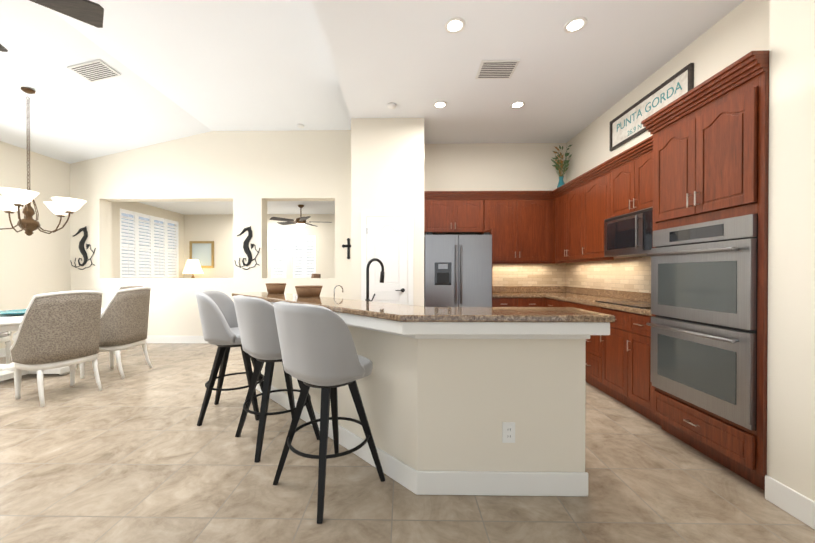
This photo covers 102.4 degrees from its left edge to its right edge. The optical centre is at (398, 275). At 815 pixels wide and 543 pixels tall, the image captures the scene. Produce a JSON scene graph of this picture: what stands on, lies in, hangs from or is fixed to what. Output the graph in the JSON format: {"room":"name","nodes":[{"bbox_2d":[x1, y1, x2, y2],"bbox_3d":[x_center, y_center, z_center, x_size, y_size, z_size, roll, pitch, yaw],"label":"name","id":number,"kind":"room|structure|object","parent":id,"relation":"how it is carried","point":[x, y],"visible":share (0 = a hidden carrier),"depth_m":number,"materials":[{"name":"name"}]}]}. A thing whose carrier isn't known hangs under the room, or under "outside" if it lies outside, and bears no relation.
{"room":"kitchen and dining room","nodes":[
{"label":"kitchen and dining room","id":0,"kind":"room"},
{"bbox_2d":[0,141,71,348],"bbox_3d":[-6.157,-0.721,3.119,0.270,3.950,12.450,0,0,1],"label":"wall","id":1,"kind":"structure","parent":0,"point":[37,263],"depth_m":5.41,"materials":[{"name":"beige paint"}]},
{"bbox_2d":[0,348,5,357],"bbox_3d":[-6.060,1.196,1.452,0.015,0.135,9.099,0,0,1],"label":"baseboard","id":2,"kind":"structure","parent":1,"relation":"attached to","point":[2,351],"depth_m":4.97,"materials":[{"name":"white wood"}]},
{"bbox_2d":[120,208,178,277],"bbox_3d":[-6.029,-0.658,7.968,0.122,1.670,1.950,0,0,1],"label":"window shutters","id":3,"kind":"object","parent":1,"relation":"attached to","point":[149,246],"visible":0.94,"depth_m":7.87,"materials":[{"name":"white wood"}]},
{"bbox_2d":[271,235,315,277],"bbox_3d":[-2.905,-0.489,9.107,1.350,1.320,0.122,0,0,1],"label":"window shutters","id":4,"kind":"object","parent":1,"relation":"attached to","point":[304,256],"visible":0.73,"depth_m":9.06,"materials":[{"name":"white wood"}]},
{"bbox_2d":[189,241,213,267],"bbox_3d":[-5.436,-0.569,9.065,0.670,0.740,0.035,0,0,1],"label":"picture frame","id":5,"kind":"object","parent":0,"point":[202,252],"visible":0.79,"depth_m":9.06,"materials":[{"name":"wood"}]},
{"bbox_2d":[72,130,347,335],"bbox_3d":[-2.799,-0.737,6.068,6.354,3.950,0.250,0,0,1],"label":"wall","id":6,"kind":"structure","parent":0,"point":[249,169],"depth_m":5.96,"materials":[{"name":"beige paint"}]},
{"bbox_2d":[70,226,95,269],"bbox_3d":[-5.753,-0.493,5.977,0.475,0.798,0.023,0,0,1],"label":"artwork","id":7,"kind":"object","parent":6,"relation":"attached to","point":[81,245],"visible":1,"depth_m":5.97,"materials":[{"name":"black metal"}]},
{"bbox_2d":[146,336,207,342],"bbox_3d":[-3.299,1.171,5.950,5.339,0.135,0.019,0,0,1],"label":"baseboard","id":8,"kind":"structure","parent":6,"relation":"attached to","point":[150,339],"depth_m":5.96,"materials":[{"name":"white wood"}]},
{"bbox_2d":[234,226,259,269],"bbox_3d":[-2.733,-0.493,5.931,0.475,0.798,0.023,0,0,1],"label":"artwork","id":9,"kind":"object","parent":6,"relation":"attached to","point":[246,244],"visible":1,"depth_m":5.93,"materials":[{"name":"black metal"}]},
{"bbox_2d":[342,238,350,258],"bbox_3d":[-0.899,-0.476,5.909,0.237,0.380,0.011,0,0,1],"label":"art","id":10,"kind":"object","parent":6,"relation":"attached to","point":[348,245],"visible":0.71,"depth_m":5.90,"materials":[{"name":"black metal"}]},
{"bbox_2d":[0,0,744,214],"bbox_3d":[-1.377,-2.221,3.038,9.930,1.150,12.450,0,0,1],"label":"ceiling","id":11,"kind":"structure","parent":0,"point":[185,68],"depth_m":3.73,"materials":[{"name":"white paint"}]},
{"bbox_2d":[0,87,86,235],"bbox_3d":[-4.650,-1.408,4.151,1.090,1.833,1.061,0,0,1],"label":"chandelier","id":12,"kind":"object","parent":11,"relation":"hanging from","point":[13,199],"visible":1,"depth_m":4.11,"materials":[{"name":"white glass"}]},
{"bbox_2d":[0,0,103,51],"bbox_3d":[-2.294,-1.943,1.259,1.629,1.284,1.639,0,0,1],"label":"ceiling fan","id":13,"kind":"object","parent":11,"relation":"hanging from","point":[89,12],"visible":1,"depth_m":1.78,"materials":[{"name":"brown metal"}]},
{"bbox_2d":[67,59,120,81],"bbox_3d":[-3.746,-2.516,4.047,0.393,0.098,0.300,0,0,1],"label":"ceiling vent","id":14,"kind":"object","parent":11,"relation":"in","point":[95,70],"visible":0.98,"depth_m":4.03,"materials":[{"name":"white metal"}]},
{"bbox_2d":[269,205,331,226],"bbox_3d":[-2.304,-1.404,7.851,1.400,0.534,1.408,0,0,1],"label":"ceiling fan","id":15,"kind":"object","parent":11,"relation":"hanging from","point":[300,221],"visible":1,"depth_m":7.74,"materials":[{"name":"brown metal"}]},
{"bbox_2d":[387,102,395,108],"bbox_3d":[-0.085,-2.136,4.143,0.118,0.029,0.118,0,0,-11],"label":"smoke detector","id":16,"kind":"object","parent":11,"relation":"attached to","point":[391,105],"depth_m":4.12,"materials":[{"name":"white plastic"}]},
{"bbox_2d":[433,101,446,108],"bbox_3d":[0.525,-2.147,4.134,0.178,0.007,0.178,0,0,-8],"label":"recessed light","id":17,"kind":"object","parent":11,"relation":"in","point":[439,104],"depth_m":4.13,"materials":[{"name":"white"}]},
{"bbox_2d":[444,17,464,33],"bbox_3d":[0.484,-2.140,2.814,0.178,0.007,0.178,0,0,-8],"label":"recessed light","id":18,"kind":"object","parent":11,"relation":"in","point":[455,25],"depth_m":2.81,"materials":[{"name":"white"}]},
{"bbox_2d":[475,60,519,78],"bbox_3d":[1.024,-2.140,3.416,0.380,0.014,0.300,0,0,1],"label":"ceiling vent","id":19,"kind":"object","parent":11,"relation":"in","point":[496,69],"visible":0.96,"depth_m":3.40,"materials":[{"name":"white metal"}]},
{"bbox_2d":[510,101,524,108],"bbox_3d":[1.505,-2.147,4.139,0.178,0.007,0.178,0,0,-8],"label":"recessed light","id":20,"kind":"object","parent":11,"relation":"in","point":[518,104],"depth_m":4.13,"materials":[{"name":"white"}]},
{"bbox_2d":[564,17,586,32],"bbox_3d":[1.514,-2.140,2.809,0.178,0.007,0.178,0,0,-8],"label":"recessed light","id":21,"kind":"object","parent":11,"relation":"in","point":[576,24],"depth_m":2.81,"materials":[{"name":"white"}]},
{"bbox_2d":[348,118,423,305],"bbox_3d":[-0.137,-0.732,5.197,1.004,3.950,1.390,0,0,1],"label":"wall","id":22,"kind":"structure","parent":0,"point":[376,164],"depth_m":4.50,"materials":[{"name":"beige paint"}]},
{"bbox_2d":[361,211,412,304],"bbox_3d":[-0.153,0.187,4.474,0.715,2.120,0.064,0,0,1],"label":"pantry door","id":23,"kind":"structure","parent":22,"relation":"in","point":[387,238],"depth_m":4.48,"materials":[{"name":"white wood"}]},
{"bbox_2d":[0,343,814,542],"bbox_3d":[-1.510,1.303,3.234,11.000,0.100,13.200,0,0,1],"label":"floor","id":24,"kind":"structure","parent":0,"point":[136,454],"depth_m":1.97,"materials":[{"name":"tile"}]},
{"bbox_2d":[0,310,11,363],"bbox_3d":[-5.677,0.701,4.351,0.628,1.102,0.613,0,0,9],"label":"dining chair","id":25,"kind":"object","parent":24,"relation":"on","point":[5,337],"visible":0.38,"depth_m":4.51,"materials":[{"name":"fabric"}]},
{"bbox_2d":[0,308,103,380],"bbox_3d":[-4.646,0.868,4.130,1.508,0.762,1.508,0,0,1],"label":"dining table","id":26,"kind":"object","parent":24,"relation":"on","point":[10,323],"visible":0.21,"depth_m":3.87,"materials":[{"name":"white wood"}]},
{"bbox_2d":[0,309,25,314],"bbox_3d":[-4.646,0.465,4.127,0.610,0.039,0.610,0,0,1],"label":"platter","id":27,"kind":"object","parent":26,"relation":"on","point":[15,312],"visible":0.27,"depth_m":4.10,"materials":[{"name":"teal ceramic"}]},
{"bbox_2d":[10,290,102,406],"bbox_3d":[-3.535,0.707,3.426,0.628,1.102,0.613,0,0,21],"label":"dining chair","id":28,"kind":"object","parent":24,"relation":"on","point":[58,329],"visible":1,"depth_m":3.23,"materials":[{"name":"fabric"}]},
{"bbox_2d":[80,287,151,378],"bbox_3d":[-3.571,0.702,4.184,0.628,1.102,0.613,0,0,-2],"label":"dining chair","id":29,"kind":"object","parent":24,"relation":"on","point":[124,320],"visible":0.81,"depth_m":4.00,"materials":[{"name":"fabric"}]},
{"bbox_2d":[116,284,145,349],"bbox_3d":[-4.370,0.697,5.138,0.613,1.102,0.628,0,0,15],"label":"dining chair","id":30,"kind":"object","parent":24,"relation":"on","point":[122,287],"visible":0.17,"depth_m":5.40,"materials":[{"name":"fabric"}]},
{"bbox_2d":[196,291,263,425],"bbox_3d":[-1.522,0.702,3.004,0.556,1.114,0.574,0,0,-13],"label":"stool","id":31,"kind":"object","parent":24,"relation":"on","point":[219,321],"visible":0.88,"depth_m":2.83,"materials":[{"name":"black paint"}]},
{"bbox_2d":[233,295,319,461],"bbox_3d":[-0.953,0.705,2.512,0.556,1.114,0.574,0,0,-41],"label":"stool","id":32,"kind":"object","parent":24,"relation":"on","point":[258,330],"visible":0.77,"depth_m":2.29,"materials":[{"name":"white fabric"}]},
{"bbox_2d":[311,274,320,277],"bbox_3d":[-2.038,0.601,6.912,0.779,1.265,0.686,0,0,-19],"label":"armchair","id":33,"kind":"object","parent":24,"relation":"on","point":[316,276],"visible":0.02,"depth_m":6.73,"materials":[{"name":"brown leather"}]},
{"bbox_2d":[273,301,384,523],"bbox_3d":[-0.438,0.708,1.972,0.574,1.114,0.556,0,0,42],"label":"stool","id":34,"kind":"object","parent":24,"relation":"on","point":[317,347],"visible":1,"depth_m":1.76,"materials":[{"name":"white fabric"}]},
{"bbox_2d":[261,325,585,471],"bbox_3d":[-0.266,0.778,2.820,2.700,0.955,1.846,0,0,1],"label":"kitchen island","id":35,"kind":"object","parent":24,"relation":"on","point":[441,404],"visible":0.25,"depth_m":1.89,"materials":[{"name":"beige paint"}]},
{"bbox_2d":[502,422,514,442],"bbox_3d":[0.633,0.903,1.879,0.072,0.116,0.009,0,0,1],"label":"outlet","id":36,"kind":"object","parent":35,"relation":"attached to","point":[508,432],"visible":1,"depth_m":1.88,"materials":[{"name":"white plastic"}]},
{"bbox_2d":[256,302,609,495],"bbox_3d":[-0.339,0.744,2.722,2.867,1.024,2.078,0,0,1],"label":"trim","id":37,"kind":"structure","parent":24,"relation":"on","point":[493,483],"depth_m":1.87,"materials":[{"name":"white wood"}]},
{"bbox_2d":[232,292,614,321],"bbox_3d":[-0.346,0.214,2.718,2.897,0.035,2.116,0,0,1],"label":"island countertop","id":38,"kind":"structure","parent":37,"relation":"on","point":[397,312],"depth_m":1.81,"materials":[{"name":"stone"}]},
{"bbox_2d":[266,283,285,293],"bbox_3d":[-1.287,0.139,3.445,0.208,0.105,0.205,0,0,1],"label":"basket","id":39,"kind":"object","parent":38,"relation":"on","point":[272,288],"depth_m":3.37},
{"bbox_2d":[295,286,322,296],"bbox_3d":[-0.814,0.146,2.977,0.247,0.095,0.243,0,0,1],"label":"basket","id":40,"kind":"object","parent":38,"relation":"on","point":[301,291],"depth_m":2.88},
{"bbox_2d":[365,258,384,300],"bbox_3d":[-0.217,0.071,2.951,0.174,0.447,0.220,0,0,1],"label":"faucet","id":41,"kind":"object","parent":38,"relation":"on","point":[382,272],"visible":0.79,"depth_m":2.91,"materials":[{"name":"black metal"}]},
{"bbox_2d":[424,232,491,306],"bbox_3d":[0.828,0.327,4.897,0.912,1.835,0.931,0,0,1],"label":"fridge","id":42,"kind":"object","parent":24,"relation":"on","point":[457,270],"visible":0.46,"depth_m":4.49,"materials":[{"name":"grey metal"}]},
{"bbox_2d":[424,191,551,263],"bbox_3d":[1.344,-0.019,5.176,1.950,2.521,0.409,0,0,1],"label":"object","id":43,"kind":"object","parent":24,"relation":"on","point":[522,220],"depth_m":5.03,"materials":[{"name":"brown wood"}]},
{"bbox_2d":[484,227,495,263],"bbox_3d":[1.297,0.295,4.755,0.013,1.898,0.437,0,0,1],"label":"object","id":44,"kind":"object","parent":24,"relation":"on","point":[492,230],"depth_m":5.03,"materials":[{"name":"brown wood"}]},
{"bbox_2d":[492,298,543,306],"bbox_3d":[1.729,0.785,5.041,0.838,0.918,0.676,0,0,1],"label":"base cabinet","id":45,"kind":"object","parent":24,"relation":"on","point":[496,302],"depth_m":4.75,"materials":[{"name":"brown wood"}]},
{"bbox_2d":[492,286,542,297],"bbox_3d":[1.700,0.253,5.052,0.780,0.140,0.648,0,0,1],"label":"countertop","id":46,"kind":"structure","parent":45,"relation":"on","point":[497,291],"depth_m":5.32,"materials":[{"name":"stone"}]},
{"bbox_2d":[544,298,559,306],"bbox_3d":[2.400,0.787,4.508,0.656,0.918,0.528,0,0,1],"label":"base cabinet","id":47,"kind":"object","parent":24,"relation":"on","point":[548,302],"depth_m":4.54,"materials":[{"name":"brown wood"}]},
{"bbox_2d":[560,300,571,306],"bbox_3d":[2.418,0.790,4.106,0.609,0.918,0.508,0,0,1],"label":"base cabinet","id":48,"kind":"object","parent":24,"relation":"on","point":[562,303],"depth_m":4.16,"materials":[{"name":"brown wood"}]},
{"bbox_2d":[572,302,599,389],"bbox_3d":[2.410,0.792,3.621,0.609,0.918,0.577,0,0,1],"label":"base cabinet","id":49,"kind":"object","parent":24,"relation":"on","point":[592,367],"depth_m":3.58,"materials":[{"name":"brown wood"}]},
{"bbox_2d":[552,135,652,263],"bbox_3d":[2.511,-0.722,4.014,0.418,1.101,2.689,0,0,1],"label":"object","id":50,"kind":"object","parent":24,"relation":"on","point":[564,223],"depth_m":3.91,"materials":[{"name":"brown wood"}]},
{"bbox_2d":[551,145,571,187],"bbox_3d":[2.573,-1.679,5.173,0.317,0.793,0.278,0,0,1],"label":"vase","id":51,"kind":"object","parent":50,"relation":"on","point":[559,165],"visible":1,"depth_m":5.13,"materials":[{"name":"teal ceramic"}]},
{"bbox_2d":[604,207,652,256],"bbox_3d":[2.467,-0.410,3.279,0.449,0.417,0.760,0,0,1],"label":"microwave","id":52,"kind":"object","parent":50,"relation":"in","point":[630,234],"visible":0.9,"depth_m":3.26,"materials":[{"name":"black metal"}]},
{"bbox_2d":[600,307,619,400],"bbox_3d":[2.403,0.795,3.162,0.609,0.918,0.459,0,0,1],"label":"base cabinet","id":53,"kind":"object","parent":24,"relation":"on","point":[618,364],"depth_m":3.25,"materials":[{"name":"brown wood"}]},
{"bbox_2d":[620,311,661,425],"bbox_3d":[2.399,0.796,2.857,0.609,0.918,0.385,0,0,1],"label":"base cabinet","id":54,"kind":"object","parent":24,"relation":"on","point":[635,336],"depth_m":2.90,"materials":[{"name":"brown wood"}]},
{"bbox_2d":[536,286,651,315],"bbox_3d":[2.397,0.259,4.021,0.645,0.140,2.690,0,0,1],"label":"countertop","id":55,"kind":"structure","parent":54,"relation":"on","point":[585,296],"depth_m":4.05,"materials":[{"name":"stone"}]},
{"bbox_2d":[595,300,650,307],"bbox_3d":[2.422,0.288,3.283,0.460,0.009,0.750,0,0,1],"label":"cooktop","id":56,"kind":"object","parent":55,"relation":"in","point":[640,304],"visible":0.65,"depth_m":3.39,"materials":[{"name":"black glass"}]},
{"bbox_2d":[641,50,768,490],"bbox_3d":[2.344,-0.003,2.274,0.700,2.523,0.862,0,0,1],"label":"oven cabinet","id":57,"kind":"object","parent":24,"relation":"on","point":[710,148],"depth_m":2.08,"materials":[{"name":"brown wood"}]},
{"bbox_2d":[646,214,757,429],"bbox_3d":[2.023,0.270,2.264,0.123,1.246,0.756,0,0,1],"label":"oven","id":58,"kind":"object","parent":57,"relation":"in","point":[703,324],"visible":0.98,"depth_m":2.14,"materials":[{"name":"grey metal"}]},
{"bbox_3d":[-5.476,0.833,8.743,0.800,0.780,0.500,0,0,1],"label":"console table","id":59,"kind":"object","parent":24,"relation":"on","visible":0},
{"bbox_2d":[182,259,202,277],"bbox_3d":[-5.476,0.012,8.738,0.480,0.860,0.480,0,0,1],"label":"table lamp","id":60,"kind":"object","parent":59,"relation":"on","point":[192,266],"visible":0.75,"depth_m":8.60,"materials":[{"name":"white fabric"}]},
{"bbox_2d":[424,142,567,236],"bbox_3d":[1.557,-0.734,5.491,2.376,3.950,0.270,0,0,1],"label":"wall","id":61,"kind":"structure","parent":0,"point":[466,166],"depth_m":5.37,"materials":[{"name":"beige paint"}]},
{"bbox_2d":[568,0,763,292],"bbox_3d":[2.852,-0.724,3.596,0.270,3.950,4.020,0,0,1],"label":"wall","id":62,"kind":"structure","parent":0,"point":[737,34],"depth_m":3.04,"materials":[{"name":"beige paint"}]},
{"bbox_2d":[492,257,650,292],"bbox_3d":[2.008,-0.006,4.026,1.426,0.388,2.691,0,0,1],"label":"tile backsplash","id":63,"kind":"structure","parent":62,"relation":"attached to","point":[630,274],"depth_m":4.80,"materials":[{"name":"tile"}]},
{"bbox_2d":[617,82,681,131],"bbox_3d":[2.700,-1.814,3.588,0.002,0.094,0.953,0,0,1],"label":"lettering","id":64,"kind":"object","parent":62,"relation":"attached to","point":[672,88],"visible":1,"depth_m":3.45},
{"bbox_2d":[609,63,693,150],"bbox_3d":[2.700,-1.764,3.593,0.030,0.370,1.180,0,0,1],"label":"sign","id":65,"kind":"object","parent":62,"relation":"attached to","point":[684,77],"visible":0.75,"depth_m":3.57,"materials":[{"name":"white wood"}]},
{"bbox_2d":[760,0,814,500],"bbox_3d":[2.166,-0.700,-0.697,0.250,3.950,5.073,0,0,1],"label":"wall","id":66,"kind":"structure","parent":0,"point":[787,27],"depth_m":1.73,"materials":[{"name":"beige paint"}]}
]}

